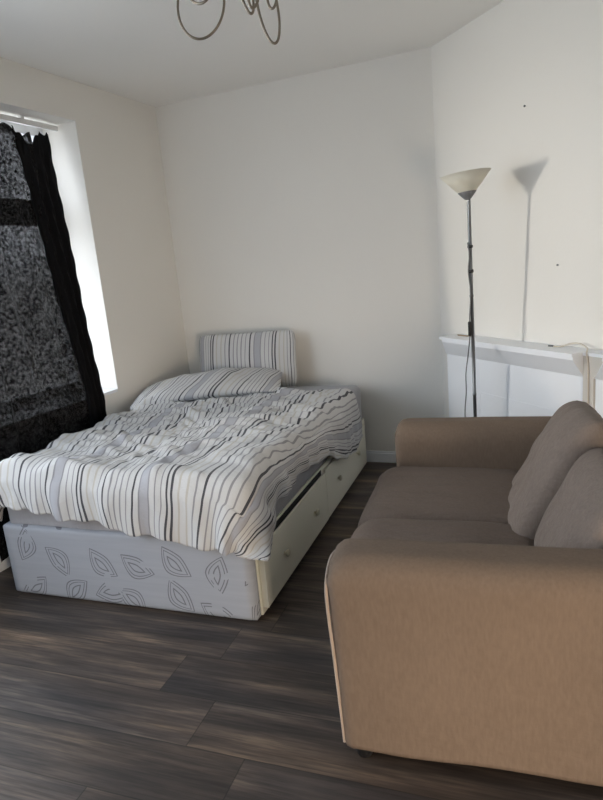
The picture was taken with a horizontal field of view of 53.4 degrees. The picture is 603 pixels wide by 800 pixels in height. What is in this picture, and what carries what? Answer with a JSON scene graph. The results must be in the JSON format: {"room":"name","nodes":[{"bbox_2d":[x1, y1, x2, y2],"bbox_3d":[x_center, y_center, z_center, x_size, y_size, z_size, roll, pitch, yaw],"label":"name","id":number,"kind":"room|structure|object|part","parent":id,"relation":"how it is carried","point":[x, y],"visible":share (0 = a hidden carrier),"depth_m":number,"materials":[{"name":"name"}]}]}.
{"room":"studio apartment","nodes":[
{"label":"studio apartment","id":0,"kind":"room"},
{"bbox_2d":[0,57,189,414],"bbox_3d":[-2.118,-0.108,1.831,0.320,2.424,5.800,1,14,24],"label":"wall","id":1,"kind":"structure","parent":0,"point":[106,151],"depth_m":3.66,"materials":[{"name":"paint"}]},
{"bbox_2d":[0,557,10,571],"bbox_3d":[-1.827,1.013,2.101,0.014,0.075,5.380,1,14,24],"label":"baseboard","id":2,"kind":"structure","parent":1,"relation":"attached to","point":[6,563],"depth_m":2.94,"materials":[{"name":"white paint"}]},
{"bbox_2d":[0,114,57,131],"bbox_3d":[-1.921,-1.210,2.166,0.020,0.040,2.733,1,14,24],"label":"track","id":3,"kind":"object","parent":1,"relation":"attached to","point":[3,117],"visible":1,"depth_m":3.19,"materials":[{"name":"white plastic"}]},
{"bbox_2d":[0,122,90,561],"bbox_3d":[-1.454,-0.343,3.052,0.204,2.107,0.827,1,14,24],"label":"curtain","id":4,"kind":"object","parent":3,"relation":"hanging from","point":[43,399],"visible":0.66,"depth_m":3.11,"materials":[{"name":"black fabric"}]},
{"bbox_2d":[11,125,106,427],"bbox_3d":[-1.281,-0.439,3.422,0.229,2.100,0.264,-1,14,20],"label":"curtain","id":5,"kind":"object","parent":3,"relation":"hanging from","point":[64,277],"visible":0.82,"depth_m":3.34,"materials":[{"name":"black fabric"}]},
{"bbox_2d":[0,120,117,395],"bbox_3d":[-1.883,-0.478,2.344,0.309,1.548,2.773,1,14,24],"label":"window","id":6,"kind":"structure","parent":1,"relation":"in","point":[22,129],"depth_m":3.37,"materials":[{"name":"white paint"}]},
{"bbox_3d":[-1.997,-0.489,2.392,0.060,1.529,2.773,1,14,24],"label":"frame","id":7,"kind":"part","parent":6,"relation":"part of","materials":[{"name":"white paint"}]},
{"bbox_3d":[-1.788,0.266,2.501,0.249,0.018,2.769,1,14,24],"label":"sill","id":8,"kind":"part","parent":6,"relation":"part of","materials":[{"name":"white paint"}]},
{"bbox_2d":[0,0,503,106],"bbox_3d":[-0.437,-1.359,0.948,4.488,0.100,6.096,-1,14,20],"label":"ceiling","id":9,"kind":"structure","parent":0,"point":[137,50],"depth_m":2.92,"materials":[{"name":"paint"}]},
{"bbox_2d":[176,0,280,44],"bbox_3d":[-0.182,-1.139,1.423,0.216,0.580,0.216,-14,15,-33],"label":"ceiling light","id":10,"kind":"object","parent":9,"relation":"hanging from","point":[254,5],"visible":1,"depth_m":1.45,"materials":[{"name":"silver metal"}]},
{"bbox_2d":[155,47,443,450],"bbox_3d":[0.031,-0.803,4.046,2.519,2.424,0.300,0,14,22],"label":"wall","id":11,"kind":"structure","parent":0,"point":[305,205],"depth_m":3.79,"materials":[{"name":"paint"}]},
{"bbox_2d":[366,450,395,462],"bbox_3d":[0.081,0.375,4.161,1.789,0.075,0.014,0,14,22],"label":"baseboard","id":12,"kind":"structure","parent":11,"relation":"attached to","point":[372,456],"depth_m":3.97,"materials":[{"name":"white paint"}]},
{"bbox_2d":[0,462,602,799],"bbox_3d":[-0.216,1.094,1.503,4.488,0.100,6.096,-1,14,20],"label":"floor","id":13,"kind":"structure","parent":0,"point":[99,700],"depth_m":1.89,"materials":[{"name":"brown wood"}]},
{"bbox_2d":[3,418,366,619],"bbox_3d":[-0.417,0.483,3.291,1.251,0.329,1.830,-1,14,20],"label":"bed","id":14,"kind":"object","parent":13,"relation":"on","point":[117,567],"visible":0.55,"depth_m":2.48,"materials":[{"name":"white fabric"}]},
{"bbox_2d":[7,385,361,530],"bbox_3d":[-0.459,0.217,3.239,1.200,0.223,1.811,-1,14,20],"label":"mattress","id":15,"kind":"object","parent":14,"relation":"on","point":[24,516],"visible":0.11,"depth_m":2.60,"materials":[{"name":"grey fabric"}]},
{"bbox_2d":[0,387,362,561],"bbox_3d":[-0.518,0.254,3.104,1.383,0.419,1.710,-1,14,20],"label":"duvet","id":16,"kind":"object","parent":15,"relation":"on","point":[210,474],"visible":0.94,"depth_m":2.46,"materials":[{"name":"fabric"}]},
{"bbox_2d":[130,367,281,409],"bbox_3d":[-0.585,-0.096,3.754,0.924,0.166,0.443,-4,13,3],"label":"pillow","id":17,"kind":"object","parent":16,"relation":"on","point":[225,381],"visible":0.89,"depth_m":3.62,"materials":[{"name":"fabric"}]},
{"bbox_2d":[199,330,296,386],"bbox_3d":[-0.365,-0.264,3.990,0.712,0.368,0.133,-1,14,20],"label":"pillow","id":18,"kind":"object","parent":15,"relation":"on","point":[276,350],"visible":0.66,"depth_m":3.92,"materials":[{"name":"fabric"}]},
{"bbox_3d":[-0.059,0.627,2.465,0.024,0.032,0.032,-1,14,20],"label":"knob","id":19,"kind":"part","parent":14,"relation":"part of","materials":[{"name":"beige"}]},
{"bbox_3d":[-0.007,0.582,2.666,0.012,0.250,0.815,-1,14,20],"label":"drawer","id":20,"kind":"part","parent":14,"relation":"part of","materials":[{"name":"white wood"}]},
{"bbox_3d":[0.265,0.376,3.470,0.012,0.250,0.850,-1,14,20],"label":"drawer","id":21,"kind":"part","parent":14,"relation":"part of","materials":[{"name":"white wood"}]},
{"bbox_2d":[324,400,602,785],"bbox_3d":[0.625,0.425,2.093,0.881,0.792,1.435,-1,13,17],"label":"sofa","id":22,"kind":"object","parent":13,"relation":"on","point":[465,598],"visible":1,"depth_m":1.50,"materials":[{"name":"beige fabric"}]},
{"bbox_2d":[328,520,533,600],"bbox_3d":[0.448,0.531,1.883,0.658,0.173,0.474,-1,13,17],"label":"armrest","id":23,"kind":"object","parent":22,"relation":"on","point":[510,532],"depth_m":1.96,"materials":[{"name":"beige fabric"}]},
{"bbox_2d":[358,466,518,527],"bbox_3d":[0.588,0.410,2.353,0.661,0.179,0.550,-1,13,17],"label":"seat cushion","id":24,"kind":"object","parent":22,"relation":"on","point":[403,493],"depth_m":2.26,"materials":[{"name":"brown fabric"}]},
{"bbox_3d":[0.475,0.635,1.534,0.795,0.550,0.209,-1,13,17],"label":"armrest","id":25,"kind":"part","parent":22,"relation":"part of","materials":[{"name":"beige fabric"}]},
{"bbox_3d":[0.821,0.349,2.672,0.781,0.547,0.209,-1,13,17],"label":"armrest","id":26,"kind":"part","parent":22,"relation":"part of","materials":[{"name":"beige fabric"}]},
{"bbox_2d":[508,400,602,537],"bbox_3d":[0.883,0.242,2.088,0.328,0.480,0.565,-1,13,17],"label":"cushion","id":27,"kind":"object","parent":22,"relation":"on","point":[574,431],"depth_m":1.89,"materials":[{"name":"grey fabric"}]},
{"bbox_2d":[534,448,602,547],"bbox_3d":[0.809,0.353,1.676,0.283,0.380,0.446,-1,13,17],"label":"cushion","id":28,"kind":"object","parent":22,"relation":"on","point":[568,484],"depth_m":1.71,"materials":[{"name":"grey fabric"}]},
{"bbox_2d":[440,168,490,416],"bbox_3d":[0.849,-0.249,2.986,0.294,1.670,0.334,-7,13,-6],"label":"floor lamp","id":29,"kind":"object","parent":13,"relation":"on","point":[466,183],"visible":0.66,"depth_m":2.78,"materials":[{"name":"grey metal"}]},
{"bbox_3d":[0.757,-0.997,2.758,0.228,0.083,0.228,-5,13,21],"label":"lamp shade","id":30,"kind":"part","parent":29,"relation":"part of","materials":[{"name":"white"}]},
{"bbox_3d":[0.780,-0.102,3.071,0.201,1.359,0.060,-1,18,20],"label":"cord","id":31,"kind":"part","parent":29,"relation":"part of","materials":[{"name":"grey plastic"}]},
{"bbox_2d":[468,321,471,335],"bbox_3d":[0.823,-0.349,2.935,0.016,0.070,0.016,-1,18,20],"label":"switch","id":32,"kind":"object","parent":29,"relation":"attached to","point":[470,322],"depth_m":2.93,"materials":[{"name":"black plastic"}]},
{"bbox_2d":[439,334,602,417],"bbox_3d":[1.210,0.188,2.775,0.144,0.852,1.770,-10,14,-20],"label":"ledge","id":33,"kind":"object","parent":13,"relation":"on","point":[514,378],"visible":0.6,"depth_m":2.97,"materials":[{"name":"white paint"}]},
{"bbox_3d":[1.004,-0.227,3.035,0.068,0.096,1.000,-10,14,-20],"label":"cornice","id":34,"kind":"part","parent":33,"relation":"part of","materials":[{"name":"white paint"}]},
{"bbox_3d":[1.100,0.122,3.140,0.069,0.838,1.000,-10,14,-20],"label":"panel","id":35,"kind":"part","parent":33,"relation":"part of","materials":[{"name":"white paint"}]},
{"bbox_2d":[439,334,595,356],"bbox_3d":[1.035,-0.283,3.018,0.144,0.014,0.965,-10,14,-20],"label":"shelf","id":36,"kind":"object","parent":33,"relation":"attached to","point":[490,343],"depth_m":2.89,"materials":[{"name":"white paint"}]},
{"bbox_2d":[553,342,588,403],"bbox_3d":[1.236,0.079,2.725,0.051,0.680,0.242,-8,13,-11],"label":"cable","id":37,"kind":"object","parent":33,"relation":"on","point":[586,347],"visible":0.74,"depth_m":2.58,"materials":[{"name":"beige plastic"}]},
{"bbox_3d":[1.310,0.221,2.617,0.080,0.838,0.144,-10,14,-20],"label":"post","id":38,"kind":"part","parent":33,"relation":"part of","materials":[{"name":"beige paint"}]},
{"bbox_2d":[583,350,602,357],"bbox_3d":[1.274,-0.192,2.518,0.083,0.014,0.154,-10,14,-20],"label":"shelf","id":39,"kind":"object","parent":33,"relation":"attached to","point":[591,353],"depth_m":2.54,"materials":[{"name":"white paint"}]},
{"bbox_3d":[1.440,0.278,2.318,0.069,0.838,0.693,-10,14,-20],"label":"panel","id":40,"kind":"part","parent":33,"relation":"part of","materials":[{"name":"white paint"}]},
{"bbox_3d":[1.344,-0.072,2.212,0.068,0.096,0.693,-10,14,-20],"label":"cornice","id":41,"kind":"part","parent":33,"relation":"part of","materials":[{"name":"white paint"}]},
{"bbox_2d":[431,0,602,416],"bbox_3d":[1.405,-0.571,2.476,0.250,2.424,2.500,-10,14,-20],"label":"wall","id":42,"kind":"structure","parent":0,"point":[538,207],"depth_m":2.83,"materials":[{"name":"paint"}]}
]}

